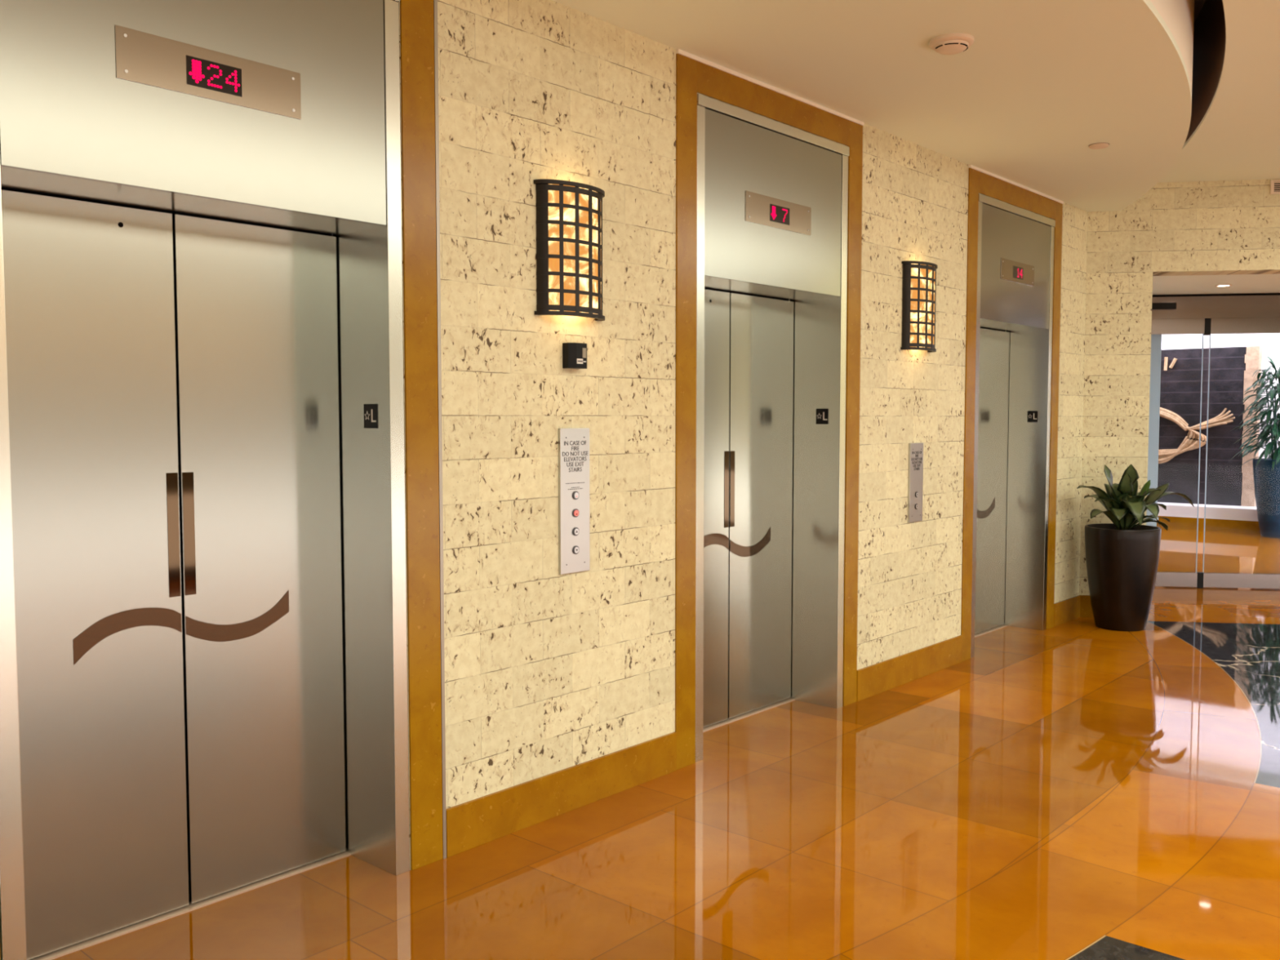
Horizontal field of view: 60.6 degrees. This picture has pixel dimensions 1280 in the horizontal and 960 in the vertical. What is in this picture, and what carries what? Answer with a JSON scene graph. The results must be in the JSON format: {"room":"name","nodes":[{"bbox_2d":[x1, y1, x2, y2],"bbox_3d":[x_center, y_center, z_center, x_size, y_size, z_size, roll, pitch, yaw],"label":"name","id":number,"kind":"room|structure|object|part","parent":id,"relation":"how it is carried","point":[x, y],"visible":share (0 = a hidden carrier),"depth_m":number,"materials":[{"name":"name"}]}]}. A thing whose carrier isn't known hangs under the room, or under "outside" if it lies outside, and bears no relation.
{"room":"lobby","nodes":[
{"label":"lobby","id":0,"kind":"room"},
{"bbox_2d":[52,528,1279,959],"bbox_3d":[3.279,1.179,6.386,14.500,0.050,22.200,3,4,41],"label":"floor","id":1,"kind":"structure","parent":0,"point":[1077,788],"depth_m":3.95,"materials":[{"name":"tile"}]},
{"bbox_2d":[1076,464,1194,631],"bbox_3d":[3.528,0.478,7.878,0.674,1.180,0.600,3,4,41],"label":"potted plant","id":2,"kind":"object","parent":1,"relation":"on","point":[1122,555],"visible":1,"depth_m":7.76,"materials":[{"name":"green plant"}]},
{"bbox_3d":[3.476,0.701,7.913,0.508,0.730,0.508,3,4,41],"label":"planter","id":3,"kind":"part","parent":2,"relation":"part of","materials":[{"name":"brown ceramic"}]},
{"bbox_2d":[1229,355,1279,537],"bbox_3d":[8.051,-0.448,13.853,1.079,2.340,1.063,0,3,3],"label":"potted plant","id":4,"kind":"object","parent":1,"relation":"on","point":[1266,472],"visible":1,"depth_m":13.76,"materials":[{"name":"green plant"}]},
{"bbox_3d":[8.069,0.229,13.877,0.570,0.985,0.570,3,4,41],"label":"planter","id":5,"kind":"part","parent":4,"relation":"part of","materials":[{"name":"blue ceramic"}]},
{"bbox_3d":[7.974,-0.679,13.865,0.130,1.002,0.025,1,4,22],"label":"stem","id":6,"kind":"part","parent":4,"relation":"part of","materials":[{"name":"green plant"}]},
{"bbox_3d":[8.062,-0.682,13.928,0.025,1.002,0.130,0,3,-3],"label":"stem","id":7,"kind":"part","parent":4,"relation":"part of","materials":[{"name":"green plant"}]},
{"bbox_3d":[7.986,-0.673,13.765,0.130,1.002,0.025,-2,4,-36],"label":"stem","id":8,"kind":"part","parent":4,"relation":"part of","materials":[{"name":"green plant"}]},
{"bbox_2d":[398,0,1088,870],"bbox_3d":[-0.899,-0.493,3.707,0.360,3.600,12.408,3,4,41],"label":"wall","id":9,"kind":"structure","parent":0,"point":[547,672],"depth_m":4.29,"materials":[{"name":"beige stone"}]},
{"bbox_2d":[0,0,409,959],"bbox_3d":[-1.308,-0.113,3.239,0.349,2.893,1.240,3,4,41],"label":"elevator","id":10,"kind":"object","parent":9,"relation":"attached to","point":[203,646],"visible":1,"depth_m":3.28,"materials":[{"name":"silver metal"}]},
{"bbox_3d":[-1.592,0.272,3.134,0.030,2.114,0.556,3,4,41],"label":"door panel","id":11,"kind":"part","parent":10,"relation":"part of","materials":[{"name":"silver metal"}]},
{"bbox_3d":[-1.410,0.166,3.312,0.002,0.376,0.035,3,4,41],"label":"handle plate","id":12,"kind":"part","parent":10,"relation":"part of","materials":[{"name":"brown metal"}]},
{"bbox_3d":[-1.378,0.164,3.349,0.002,0.376,0.035,3,4,41],"label":"handle plate","id":13,"kind":"part","parent":10,"relation":"part of","materials":[{"name":"brown metal"}]},
{"bbox_3d":[-1.397,1.324,3.400,0.052,0.006,1.130,3,4,41],"label":"sill","id":14,"kind":"part","parent":10,"relation":"part of","materials":[{"name":"beige"}]},
{"bbox_3d":[-1.297,-0.803,3.189,0.258,0.010,1.130,3,4,41],"label":"soffit panel","id":15,"kind":"part","parent":10,"relation":"part of","materials":[{"name":"silver metal"}]},
{"bbox_3d":[-1.192,-1.148,3.077,0.021,0.710,1.124,3,4,41],"label":"transom panel","id":16,"kind":"part","parent":10,"relation":"part of","materials":[{"name":"silver metal"}]},
{"bbox_3d":[-1.219,0.247,3.557,0.030,2.114,0.554,3,4,41],"label":"door panel","id":17,"kind":"part","parent":10,"relation":"part of","materials":[{"name":"silver metal"}]},
{"bbox_3d":[-0.889,-0.211,3.616,0.072,0.080,0.004,3,4,41],"label":"floor marking plate","id":18,"kind":"part","parent":10,"relation":"part of","materials":[{"name":"black plastic"}]},
{"bbox_2d":[0,0,446,959],"bbox_3d":[-1.187,-0.182,3.136,0.044,3.044,1.527,3,4,41],"label":"trim","id":19,"kind":"structure","parent":9,"relation":"attached to","point":[419,54],"depth_m":3.64,"materials":[{"name":"brown wood"}]},
{"bbox_2d":[445,731,676,857],"bbox_3d":[-0.262,1.194,4.253,0.022,0.168,1.246,3,4,41],"label":"baseboard","id":20,"kind":"structure","parent":9,"relation":"attached to","point":[472,824],"depth_m":4.17,"materials":[{"name":"orange stone"}]},
{"bbox_2d":[533,178,604,320],"bbox_3d":[-0.236,-0.853,4.097,0.091,0.487,0.354,3,4,41],"label":"wall sconce","id":21,"kind":"object","parent":9,"relation":"attached to","point":[569,220],"visible":1,"depth_m":4.03,"materials":[{"name":"black metal"}]},
{"bbox_3d":[-0.239,-0.853,4.100,0.081,0.463,0.316,3,4,41],"label":"lamp shade","id":22,"kind":"part","parent":21,"relation":"part of","materials":[{"name":"glass"}]},
{"bbox_2d":[558,427,590,574],"bbox_3d":[-0.250,0.079,4.192,0.022,0.553,0.158,3,4,41],"label":"panel","id":23,"kind":"object","parent":9,"relation":"attached to","point":[574,545],"visible":1,"depth_m":4.18,"materials":[{"name":"grey metal"}]},
{"bbox_2d":[562,342,586,368],"bbox_3d":[-0.244,-0.469,4.143,0.055,0.095,0.088,3,4,41],"label":"card reader","id":24,"kind":"object","parent":9,"relation":"attached to","point":[574,354],"visible":1,"depth_m":4.12,"materials":[{"name":"black plastic"}]},
{"bbox_2d":[675,48,864,769],"bbox_3d":[0.645,-0.302,5.212,0.044,3.044,1.514,3,4,41],"label":"trim","id":25,"kind":"structure","parent":9,"relation":"attached to","point":[695,74],"depth_m":4.76,"materials":[{"name":"brown wood"}]},
{"bbox_2d":[695,93,848,762],"bbox_3d":[0.527,-0.233,5.320,0.349,2.893,1.240,3,4,41],"label":"elevator","id":26,"kind":"object","parent":9,"relation":"attached to","point":[771,206],"visible":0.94,"depth_m":5.50,"materials":[{"name":"silver metal"}]},
{"bbox_3d":[0.243,0.152,5.215,0.030,2.114,0.556,3,4,41],"label":"door panel","id":27,"kind":"part","parent":26,"relation":"part of","materials":[{"name":"silver metal"}]},
{"bbox_3d":[0.426,0.046,5.393,0.002,0.376,0.035,3,4,41],"label":"handle plate","id":28,"kind":"part","parent":26,"relation":"part of","materials":[{"name":"brown metal"}]},
{"bbox_3d":[0.458,0.044,5.430,0.002,0.376,0.035,3,4,41],"label":"handle plate","id":29,"kind":"part","parent":26,"relation":"part of","materials":[{"name":"brown metal"}]},
{"bbox_3d":[0.439,1.204,5.481,0.052,0.006,1.130,3,4,41],"label":"sill","id":30,"kind":"part","parent":26,"relation":"part of","materials":[{"name":"beige"}]},
{"bbox_3d":[0.617,0.127,5.638,0.030,2.114,0.554,3,4,41],"label":"door panel","id":31,"kind":"part","parent":26,"relation":"part of","materials":[{"name":"silver metal"}]},
{"bbox_3d":[0.539,-0.923,5.270,0.258,0.010,1.130,3,4,41],"label":"soffit panel","id":32,"kind":"part","parent":26,"relation":"part of","materials":[{"name":"silver metal"}]},
{"bbox_3d":[0.643,-1.268,5.158,0.021,0.710,1.124,3,4,41],"label":"transom panel","id":33,"kind":"part","parent":26,"relation":"part of","materials":[{"name":"silver metal"}]},
{"bbox_3d":[0.947,-0.331,5.697,0.072,0.080,0.004,3,4,41],"label":"floor marking plate","id":34,"kind":"part","parent":26,"relation":"part of","materials":[{"name":"black plastic"}]},
{"bbox_2d":[856,635,962,702],"bbox_3d":[1.573,1.074,6.332,0.022,0.168,1.268,3,4,41],"label":"baseboard","id":35,"kind":"structure","parent":9,"relation":"attached to","point":[874,679],"depth_m":6.27,"materials":[{"name":"brown wood"}]},
{"bbox_2d":[907,442,923,522],"bbox_3d":[1.578,0.014,6.268,0.022,0.451,0.158,3,4,41],"label":"panel","id":36,"kind":"object","parent":9,"relation":"attached to","point":[915,478],"visible":1,"depth_m":6.25,"materials":[{"name":"grey metal"}]},
{"bbox_2d":[900,260,937,352],"bbox_3d":[1.599,-0.973,6.176,0.091,0.487,0.354,3,4,41],"label":"wall sconce","id":37,"kind":"object","parent":9,"relation":"attached to","point":[919,277],"visible":1,"depth_m":6.09,"materials":[{"name":"black metal"}]},
{"bbox_3d":[1.595,-0.973,6.179,0.081,0.463,0.316,3,4,41],"label":"lamp shade","id":38,"kind":"part","parent":37,"relation":"part of","materials":[{"name":"glass"}]},
{"bbox_2d":[960,164,1063,662],"bbox_3d":[2.486,-0.422,7.299,0.044,3.044,1.514,3,4,41],"label":"trim","id":39,"kind":"structure","parent":9,"relation":"attached to","point":[981,181],"depth_m":6.86,"materials":[{"name":"orange stone"}]},
{"bbox_2d":[970,193,1055,657],"bbox_3d":[2.369,-0.353,7.407,0.349,2.893,1.240,3,4,41],"label":"elevator","id":40,"kind":"object","parent":9,"relation":"attached to","point":[1015,260],"visible":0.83,"depth_m":7.73,"materials":[{"name":"silver metal"}]},
{"bbox_3d":[2.280,1.084,7.568,0.052,0.006,1.130,3,4,41],"label":"sill","id":41,"kind":"part","parent":40,"relation":"part of","materials":[{"name":"beige"}]},
{"bbox_3d":[2.458,0.007,7.725,0.030,2.114,0.554,3,4,41],"label":"door panel","id":42,"kind":"part","parent":40,"relation":"part of","materials":[{"name":"silver metal"}]},
{"bbox_3d":[2.381,-1.044,7.357,0.258,0.010,1.130,3,4,41],"label":"soffit panel","id":43,"kind":"part","parent":40,"relation":"part of","materials":[{"name":"silver metal"}]},
{"bbox_3d":[2.485,-1.388,7.245,0.021,0.710,1.124,3,4,41],"label":"transom panel","id":44,"kind":"part","parent":40,"relation":"part of","materials":[{"name":"silver metal"}]},
{"bbox_3d":[2.789,-0.451,7.784,0.072,0.080,0.004,3,4,41],"label":"floor marking plate","id":45,"kind":"part","parent":40,"relation":"part of","materials":[{"name":"black plastic"}]},
{"bbox_2d":[1053,595,1079,626],"bbox_3d":[3.168,0.970,8.140,0.022,0.168,0.523,3,4,41],"label":"baseboard","id":46,"kind":"structure","parent":9,"relation":"attached to","point":[1065,611],"depth_m":8.12,"materials":[{"name":"orange stone"}]},
{"bbox_2d":[552,0,1191,212],"bbox_3d":[0.784,-1.779,4.105,1.743,0.030,9.900,3,4,41],"label":"ceiling","id":47,"kind":"structure","parent":0,"point":[1039,82],"depth_m":4.81,"materials":[{"name":"white paint"}]},
{"bbox_2d":[928,32,973,54],"bbox_3d":[1.264,-1.762,4.449,0.176,0.043,0.176,3,4,41],"label":"smoke detector","id":48,"kind":"object","parent":47,"relation":"attached to","point":[948,43],"visible":1,"depth_m":4.40,"materials":[{"name":"beige plastic"}]},
{"bbox_2d":[1088,142,1109,149],"bbox_3d":[2.580,-1.878,6.159,0.110,0.016,0.110,3,4,41],"label":"sprinkler","id":49,"kind":"object","parent":47,"relation":"attached to","point":[1097,145],"visible":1,"depth_m":6.14,"materials":[{"name":"beige plastic"}]},
{"bbox_2d":[1150,0,1194,94],"bbox_3d":[0.823,-2.229,4.045,1.640,0.875,9.900,3,4,41],"label":"trim","id":50,"kind":"structure","parent":47,"relation":"attached to","point":[1178,15],"depth_m":4.70,"materials":[{"name":"white paint"}]},
{"bbox_2d":[1185,0,1226,142],"bbox_3d":[0.377,-2.286,3.039,2.300,0.725,10.450,3,4,41],"label":"trim","id":51,"kind":"structure","parent":47,"relation":"attached to","point":[1209,27],"depth_m":6.34,"materials":[{"name":"brown wood"}]},
{"bbox_2d":[1146,334,1161,526],"bbox_3d":[4.360,-0.403,9.947,0.592,2.700,0.240,0,3,8],"label":"wall pier","id":52,"kind":"object","parent":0,"point":[1156,340],"visible":0.07,"depth_m":9.78,"materials":[{"name":"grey paint"}]},
{"bbox_2d":[1079,178,1279,595],"bbox_3d":[7.263,-0.730,7.784,7.900,3.600,0.250,0,3,8],"label":"wall","id":53,"kind":"structure","parent":0,"point":[1220,227],"depth_m":8.15,"materials":[{"name":"beige stone"}]},
{"bbox_2d":[1080,595,1093,617],"bbox_3d":[3.570,0.960,8.299,0.470,0.168,0.022,0,3,8],"label":"baseboard","id":54,"kind":"structure","parent":53,"relation":"attached to","point":[1086,609],"depth_m":8.32,"materials":[{"name":"brown wood"}]},
{"bbox_2d":[1270,179,1279,194],"bbox_3d":[4.752,-2.127,7.942,0.338,0.099,0.012,0,3,8],"label":"air vent","id":55,"kind":"object","parent":53,"relation":"in","point":[1274,184],"visible":1,"depth_m":7.96,"materials":[{"name":"beige plastic"}]},
{"bbox_2d":[1152,273,1279,294],"bbox_3d":[5.504,-1.637,8.832,3.500,0.108,1.410,0,3,8],"label":"ceiling","id":56,"kind":"structure","parent":0,"point":[1241,283],"depth_m":8.89,"materials":[{"name":"white paint"}]},
{"bbox_2d":[1215,284,1231,286],"bbox_3d":[4.761,-1.586,8.940,0.120,0.006,0.120,3,4,41],"label":"recessed light","id":57,"kind":"object","parent":56,"relation":"in","point":[1223,285],"visible":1,"depth_m":8.90,"materials":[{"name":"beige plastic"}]},
{"bbox_2d":[1157,0,1279,182],"bbox_3d":[3.136,-1.908,2.941,6.600,0.020,16.817,3,4,41],"label":"ceiling","id":58,"kind":"structure","parent":0,"point":[1237,137],"depth_m":6.23,"materials":[{"name":"white paint"}]},
{"bbox_2d":[1161,333,1279,458],"bbox_3d":[8.818,-1.013,14.453,10.000,3.400,0.200,3,4,41],"label":"wall","id":59,"kind":"structure","parent":0,"point":[1269,343],"depth_m":14.85,"materials":[{"name":"white paint"}]},
{"bbox_2d":[1157,502,1257,521],"bbox_3d":[6.668,0.369,15.876,5.000,0.152,0.630,3,4,41],"label":"trim","id":60,"kind":"structure","parent":59,"relation":"attached to","point":[1173,509],"depth_m":14.66,"materials":[{"name":"white paint"}]},
{"bbox_2d":[1157,346,1262,506],"bbox_3d":[7.147,-0.772,15.708,3.055,2.145,0.150,3,4,41],"label":"wall","id":61,"kind":"structure","parent":60,"relation":"on","point":[1232,369],"depth_m":15.02,"materials":[{"name":"stone"}]},
{"bbox_2d":[1164,356,1168,370],"bbox_3d":[7.362,-1.627,15.342,0.043,0.186,0.045,-2,4,-26],"label":"stick","id":62,"kind":"object","parent":61,"relation":"attached to","point":[1165,357],"visible":1,"depth_m":15.32,"materials":[{"name":"beige wood"}]},
{"bbox_2d":[1168,357,1177,368],"bbox_3d":[7.433,-1.629,15.279,0.104,0.145,0.044,3,4,41],"label":"stick","id":63,"kind":"object","parent":61,"relation":"attached to","point":[1174,361],"visible":1,"depth_m":15.27,"materials":[{"name":"beige wood"}]},
{"bbox_2d":[1158,407,1235,463],"bbox_3d":[7.585,-0.634,15.187,1.179,0.842,0.081,3,4,41],"label":"driftwood sculpture","id":64,"kind":"object","parent":61,"relation":"attached to","point":[1188,444],"visible":0.85,"depth_m":15.16,"materials":[{"name":"beige wood"}]},
{"bbox_2d":[1156,515,1260,533],"bbox_3d":[6.662,0.527,15.877,5.000,0.163,0.650,3,4,41],"label":"trim","id":65,"kind":"structure","parent":59,"relation":"attached to","point":[1175,522],"depth_m":14.59,"materials":[{"name":"orange stone"}]},
{"bbox_3d":[5.522,-0.350,9.025,3.834,2.700,3.290,3,4,41],"label":"wall","id":66,"kind":"structure","parent":0,"visible":0},
{"bbox_2d":[1151,302,1176,310],"bbox_3d":[4.575,-1.524,9.611,0.237,0.059,0.035,0,3,8],"label":"sensor","id":67,"kind":"object","parent":66,"relation":"attached to","point":[1155,306],"visible":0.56,"depth_m":9.59,"materials":[{"name":"black plastic"}]},
{"bbox_2d":[1151,318,1208,588],"bbox_3d":[4.509,-0.237,9.739,0.940,2.390,0.044,0,3,8],"label":"door","id":68,"kind":"structure","parent":66,"relation":"in","point":[1185,326],"depth_m":9.65,"materials":[{"name":"silver metal"}]},
{"bbox_3d":[4.494,0.882,9.804,0.910,0.126,0.040,0,3,8],"label":"rail","id":69,"kind":"part","parent":68,"relation":"part of","materials":[{"name":"silver metal"}]},
{"bbox_3d":[4.494,-1.352,9.676,0.910,0.132,0.040,0,3,8],"label":"rail","id":70,"kind":"part","parent":68,"relation":"part of","materials":[{"name":"silver metal"}]},
{"bbox_2d":[1151,294,1279,319],"bbox_3d":[5.591,-1.507,9.530,3.130,0.192,0.100,0,3,8],"label":"trim","id":71,"kind":"structure","parent":66,"relation":"attached to","point":[1226,306],"depth_m":9.56,"materials":[{"name":"silver metal"}]},
{"bbox_2d":[1152,293,1279,297],"bbox_3d":[5.589,-1.612,9.517,3.130,0.020,0.076,0,3,8],"label":"trim","id":72,"kind":"structure","parent":66,"relation":"attached to","point":[1237,294],"depth_m":9.56,"materials":[{"name":"black"}]},
{"bbox_2d":[1200,317,1279,588],"bbox_3d":[5.511,-0.229,9.591,1.085,2.390,0.044,0,3,8],"label":"door","id":73,"kind":"structure","parent":66,"relation":"in","point":[1251,325],"depth_m":9.63,"materials":[{"name":"silver metal"}]},
{"bbox_3d":[5.522,0.891,9.653,1.063,0.126,0.040,0,3,8],"label":"rail","id":74,"kind":"part","parent":73,"relation":"part of","materials":[{"name":"silver metal"}]},
{"bbox_3d":[5.521,-1.343,9.525,1.063,0.132,0.040,0,3,8],"label":"rail","id":75,"kind":"part","parent":73,"relation":"part of","materials":[{"name":"silver metal"}]}
]}

